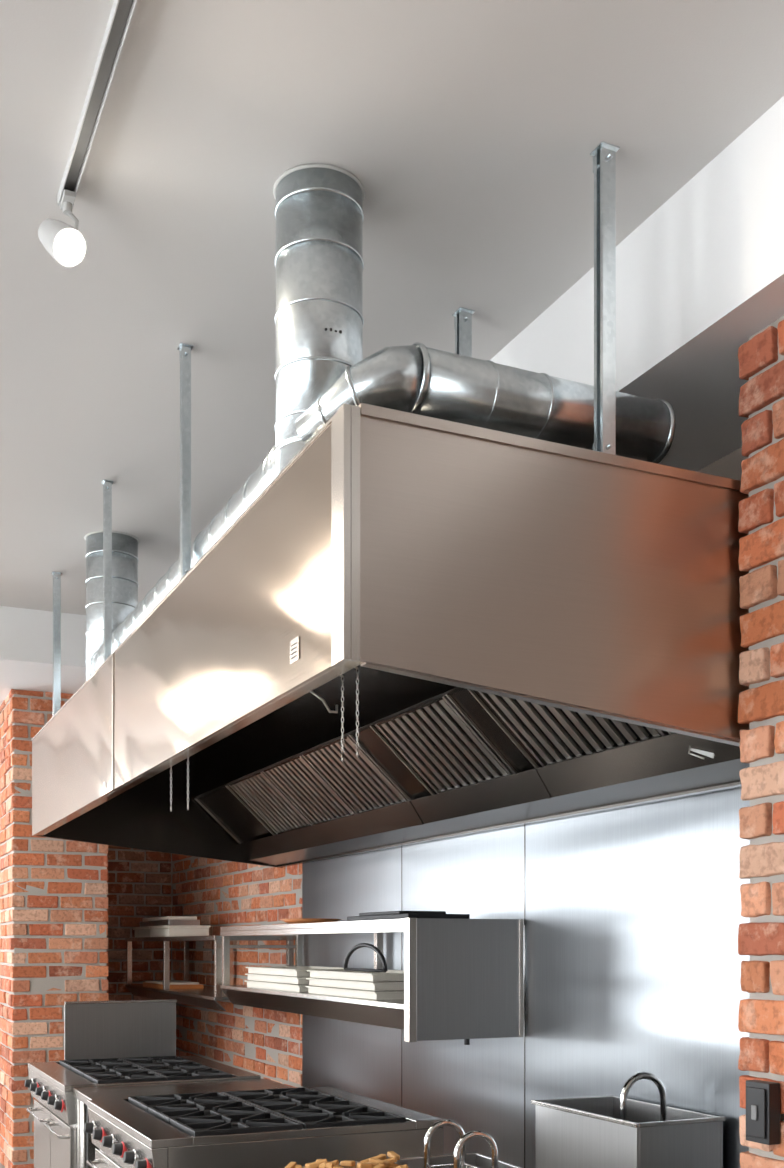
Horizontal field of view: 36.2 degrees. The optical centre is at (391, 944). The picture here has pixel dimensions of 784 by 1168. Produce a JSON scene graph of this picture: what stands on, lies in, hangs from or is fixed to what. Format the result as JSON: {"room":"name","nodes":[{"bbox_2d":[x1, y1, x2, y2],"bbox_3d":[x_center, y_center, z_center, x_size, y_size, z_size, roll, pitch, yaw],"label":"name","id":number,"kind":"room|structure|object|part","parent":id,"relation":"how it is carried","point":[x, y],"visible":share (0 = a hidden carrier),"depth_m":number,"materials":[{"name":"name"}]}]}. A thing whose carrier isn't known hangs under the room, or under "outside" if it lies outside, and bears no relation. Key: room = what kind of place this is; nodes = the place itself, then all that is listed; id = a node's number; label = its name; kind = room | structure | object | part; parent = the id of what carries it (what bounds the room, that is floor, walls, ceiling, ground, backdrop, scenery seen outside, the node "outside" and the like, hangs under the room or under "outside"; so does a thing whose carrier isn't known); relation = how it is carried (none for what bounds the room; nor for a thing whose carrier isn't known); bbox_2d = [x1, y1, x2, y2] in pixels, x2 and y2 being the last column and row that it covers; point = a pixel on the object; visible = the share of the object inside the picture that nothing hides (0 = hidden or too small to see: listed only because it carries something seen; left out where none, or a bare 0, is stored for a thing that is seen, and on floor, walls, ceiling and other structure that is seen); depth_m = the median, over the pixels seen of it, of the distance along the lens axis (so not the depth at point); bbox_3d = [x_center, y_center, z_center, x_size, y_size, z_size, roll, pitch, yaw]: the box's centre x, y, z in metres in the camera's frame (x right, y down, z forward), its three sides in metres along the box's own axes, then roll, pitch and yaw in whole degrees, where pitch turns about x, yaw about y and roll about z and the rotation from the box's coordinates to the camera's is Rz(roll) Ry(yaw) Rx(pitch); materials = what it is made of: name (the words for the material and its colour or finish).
{"room":"commercial kitchen","nodes":[
{"label":"commercial kitchen","id":0,"kind":"room"},
{"bbox_2d":[0,606,85,705],"bbox_3d":[-4.842,-1.935,8.098,7.970,0.330,3.240,0,0,-25],"label":"wall","id":1,"kind":"structure","parent":0,"point":[26,635],"depth_m":7.59,"materials":[{"name":"white paint"}]},
{"bbox_2d":[0,689,108,1167],"bbox_3d":[-2.737,-0.085,9.316,0.674,3.372,1.988,0,0,-25],"label":"brick pillar","id":2,"kind":"structure","parent":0,"point":[54,901],"depth_m":8.39,"materials":[{"name":"red brick"}]},
{"bbox_2d":[107,845,172,1000],"bbox_3d":[-2.668,-0.030,10.599,1.830,3.266,0.211,0,0,-25],"label":"brick wall","id":3,"kind":"structure","parent":0,"point":[140,885],"depth_m":10.67,"materials":[{"name":"red brick"}]},
{"bbox_2d":[172,854,301,1087],"bbox_3d":[-1.202,-0.030,9.348,0.212,3.267,3.410,0,0,-25],"label":"brick","id":4,"kind":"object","parent":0,"point":[266,1043],"depth_m":9.03,"materials":[{"name":"red brick"}]},
{"bbox_2d":[125,936,294,1010],"bbox_3d":[-1.426,0.180,8.909,0.545,0.480,2.620,0,0,-25],"label":"wall shelf","id":5,"kind":"object","parent":4,"relation":"attached to","point":[184,992],"visible":0.8,"depth_m":8.70,"materials":[{"name":"metal"}]},
{"bbox_2d":[133,916,210,936],"bbox_3d":[-1.742,-0.139,9.408,0.322,0.153,1.174,0,0,-25],"label":"containers","id":6,"kind":"object","parent":5,"relation":"on","point":[168,926],"visible":0.91,"depth_m":8.99,"materials":[{"name":"white plastic"}]},
{"bbox_2d":[0,0,783,614],"bbox_3d":[-2.208,-2.175,2.287,7.900,0.150,16.000,0,0,-25],"label":"ceiling","id":7,"kind":"structure","parent":0,"point":[469,130],"depth_m":3.30,"materials":[{"name":"paint"}]},
{"bbox_2d":[51,572,61,715],"bbox_3d":[-1.894,-1.688,6.779,0.054,0.824,0.062,0,0,-25],"label":"support strut","id":8,"kind":"object","parent":7,"relation":"hanging from","point":[56,575],"depth_m":6.76,"materials":[{"name":"silver metal"}]},
{"bbox_2d":[38,0,137,266],"bbox_3d":[-0.136,-1.996,1.646,0.120,0.208,3.903,0,0,-25],"label":"track light","id":9,"kind":"object","parent":7,"relation":"attached to","point":[62,241],"visible":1,"depth_m":3.11,"materials":[{"name":"white metal"}]},
{"bbox_2d":[101,479,113,661],"bbox_3d":[-1.290,-1.688,5.439,0.048,0.824,0.056,0,0,-25],"label":"support strut","id":10,"kind":"object","parent":7,"relation":"hanging from","point":[107,484],"depth_m":5.42,"materials":[{"name":"silver metal"}]},
{"bbox_2d":[177,342,193,580],"bbox_3d":[-0.725,-1.688,4.211,0.048,0.824,0.056,0,0,-25],"label":"support strut","id":11,"kind":"object","parent":7,"relation":"hanging from","point":[184,349],"depth_m":4.20,"materials":[{"name":"silver metal"}]},
{"bbox_2d":[32,403,749,867],"bbox_3d":[-0.432,-0.879,5.460,1.631,0.799,5.078,0,0,-25],"label":"exhaust hood","id":12,"kind":"object","parent":7,"relation":"hanging from","point":[421,629],"visible":1,"depth_m":3.30,"materials":[{"name":"silver metal"}]},
{"bbox_2d":[85,531,139,679],"bbox_3d":[-1.449,-1.697,6.213,0.278,0.846,0.278,0,0,-25],"label":"duct","id":13,"kind":"object","parent":12,"relation":"attached to","point":[125,560],"visible":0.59,"depth_m":6.11,"materials":[{"name":"metal"}]},
{"bbox_3d":[-0.871,-0.621,4.662,0.036,0.203,0.009,0,0,-25],"label":"pull chain","id":14,"kind":"part","parent":12,"relation":"part of","materials":[{"name":"silver metal"}]},
{"bbox_3d":[-0.767,-0.611,4.435,0.036,0.223,0.009,0,0,-25],"label":"pull chain","id":15,"kind":"part","parent":12,"relation":"part of","materials":[{"name":"silver metal"}]},
{"bbox_3d":[-0.142,-0.601,3.149,0.036,0.243,0.009,0,0,-25],"label":"pull chain","id":16,"kind":"part","parent":12,"relation":"part of","materials":[{"name":"silver metal"}]},
{"bbox_3d":[-0.100,-0.601,3.058,0.036,0.243,0.009,0,0,-25],"label":"pull chain","id":17,"kind":"part","parent":12,"relation":"part of","materials":[{"name":"silver metal"}]},
{"bbox_2d":[90,164,675,673],"bbox_3d":[-0.380,-1.697,4.711,1.073,0.846,3.360,0,0,-25],"label":"duct","id":18,"kind":"object","parent":12,"relation":"attached to","point":[321,367],"visible":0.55,"depth_m":3.24,"materials":[{"name":"metal"}]},
{"bbox_2d":[452,307,474,356],"bbox_3d":[0.237,-1.688,3.984,0.057,0.824,0.065,0,0,-25],"label":"support strut","id":19,"kind":"object","parent":7,"relation":"hanging from","point":[462,316],"depth_m":3.97,"materials":[{"name":"silver metal"}]},
{"bbox_2d":[590,141,619,454],"bbox_3d":[0.562,-1.688,3.170,0.057,0.824,0.065,0,0,-25],"label":"support strut","id":20,"kind":"object","parent":7,"relation":"hanging from","point":[604,154],"depth_m":3.15,"materials":[{"name":"silver metal"}]},
{"bbox_2d":[490,96,783,471],"bbox_3d":[1.738,-1.880,2.313,0.850,0.440,12.750,0,0,-25],"label":"bulkhead","id":21,"kind":"object","parent":7,"relation":"attached to","point":[702,275],"depth_m":3.37,"materials":[{"name":"white paint"}]},
{"bbox_2d":[302,787,749,1167],"bbox_3d":[0.407,0.250,5.625,0.018,2.500,4.680,0,0,-25],"label":"cladding","id":22,"kind":"object","parent":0,"point":[632,917],"depth_m":4.90,"materials":[{"name":"silver metal"}]},
{"bbox_2d":[220,918,523,1044],"bbox_3d":[-0.252,0.158,6.350,0.551,0.544,2.751,0,0,-25],"label":"wall shelf","id":23,"kind":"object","parent":22,"relation":"attached to","point":[464,978],"depth_m":5.16,"materials":[{"name":"silver metal"}]},
{"bbox_2d":[244,966,343,991],"bbox_3d":[-0.499,0.189,6.815,0.412,0.120,0.924,0,0,-25],"label":"trays","id":24,"kind":"object","parent":23,"relation":"in","point":[285,978],"visible":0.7,"depth_m":6.69,"materials":[{"name":"white plastic"}]},
{"bbox_2d":[280,918,340,923],"bbox_3d":[-0.441,-0.127,6.511,0.340,0.028,0.340,0,0,-25],"label":"terracotta dish","id":25,"kind":"object","parent":23,"relation":"on","point":[292,920],"visible":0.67,"depth_m":6.38,"materials":[{"name":"orange ceramic"}]},
{"bbox_2d":[305,943,403,999],"bbox_3d":[-0.075,0.120,5.893,0.412,0.259,0.894,0,0,-25],"label":"trays","id":26,"kind":"object","parent":23,"relation":"in","point":[389,985],"depth_m":5.66,"materials":[{"name":"white plastic"}]},
{"bbox_3d":[-0.131,0.059,5.741,0.020,0.136,0.499,0,0,-25],"label":"wire pan handle","id":27,"kind":"part","parent":26,"relation":"part of","materials":[{"name":"black metal"}]},
{"bbox_2d":[347,911,469,920],"bbox_3d":[0.041,-0.132,5.534,0.300,0.036,0.781,0,0,-25],"label":"pan","id":28,"kind":"object","parent":23,"relation":"on","point":[389,914],"visible":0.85,"depth_m":5.27,"materials":[{"name":"black metal"}]},
{"bbox_2d":[697,447,748,480],"bbox_3d":[2.112,-0.030,2.229,0.240,3.260,12.285,0,0,-25],"label":"wall","id":29,"kind":"structure","parent":0,"point":[729,466],"depth_m":4.06,"materials":[{"name":"paint"}]},
{"bbox_2d":[738,315,783,1167],"bbox_3d":[1.267,-0.029,3.169,0.497,3.267,0.494,0,0,-25],"label":"pier","id":30,"kind":"object","parent":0,"point":[761,358],"visible":0.94,"depth_m":3.20,"materials":[{"name":"red brick"}]},
{"bbox_2d":[746,1080,779,1144],"bbox_3d":[0.971,0.440,3.160,0.050,0.160,0.090,0,0,-25],"label":"electrical outlet box","id":31,"kind":"object","parent":30,"relation":"attached to","point":[762,1097],"visible":1,"depth_m":3.13,"materials":[{"name":"black plastic"}]},
{"bbox_3d":[-2.176,1.650,2.301,7.970,0.100,16.000,0,0,-25],"label":"floor","id":32,"kind":"structure","parent":0,"visible":0},
{"bbox_2d":[25,999,260,1167],"bbox_3d":[-1.405,0.965,6.564,1.027,1.270,1.240,0,0,-25],"label":"gas range","id":33,"kind":"object","parent":32,"relation":"on","point":[118,1042],"visible":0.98,"depth_m":6.78,"materials":[{"name":"silver metal"}]},
{"bbox_2d":[73,1079,293,1167],"bbox_3d":[-0.983,1.145,5.750,0.980,0.910,0.550,0,0,-25],"label":"work table","id":34,"kind":"object","parent":32,"relation":"on","point":[83,1094],"visible":0.52,"depth_m":5.77,"materials":[{"name":"silver metal"}]},
{"bbox_2d":[84,1086,443,1167],"bbox_3d":[-0.582,1.133,4.955,1.177,0.934,1.190,0,0,-25],"label":"gas range","id":35,"kind":"object","parent":32,"relation":"on","point":[265,1128],"visible":1,"depth_m":4.59,"materials":[{"name":"silver metal"}]},
{"bbox_2d":[302,1152,521,1167],"bbox_3d":[0.078,1.149,3.586,0.762,0.902,0.674,0,0,-25],"label":"fryer","id":36,"kind":"object","parent":32,"relation":"on","point":[475,1159],"visible":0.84,"depth_m":3.96,"materials":[{"name":"silver metal"}]},
{"bbox_2d":[285,1151,407,1167],"bbox_3d":[-0.054,0.778,3.540,0.400,0.264,0.570,0,0,-25],"label":"fried food","id":37,"kind":"object","parent":36,"relation":"in","point":[380,1161],"visible":1,"depth_m":3.68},
{"bbox_2d":[424,1119,477,1167],"bbox_3d":[0.209,0.689,3.733,0.150,0.268,0.212,0,0,-25],"label":"basket","id":38,"kind":"object","parent":36,"relation":"on","point":[445,1122],"visible":0.92,"depth_m":3.81,"materials":[{"name":"silver metal"}]},
{"bbox_2d":[453,1130,497,1167],"bbox_3d":[0.291,0.689,3.506,0.150,0.268,0.212,0,0,-25],"label":"basket","id":39,"kind":"object","parent":36,"relation":"on","point":[494,1150],"visible":1,"depth_m":3.58,"materials":[{"name":"silver metal"}]},
{"bbox_2d":[531,1072,724,1167],"bbox_3d":[0.812,1.019,4.215,0.362,1.162,0.644,0,0,-25],"label":"sink","id":40,"kind":"object","parent":32,"relation":"on","point":[608,1131],"visible":1,"depth_m":4.08,"materials":[{"name":"silver metal"}]}
]}

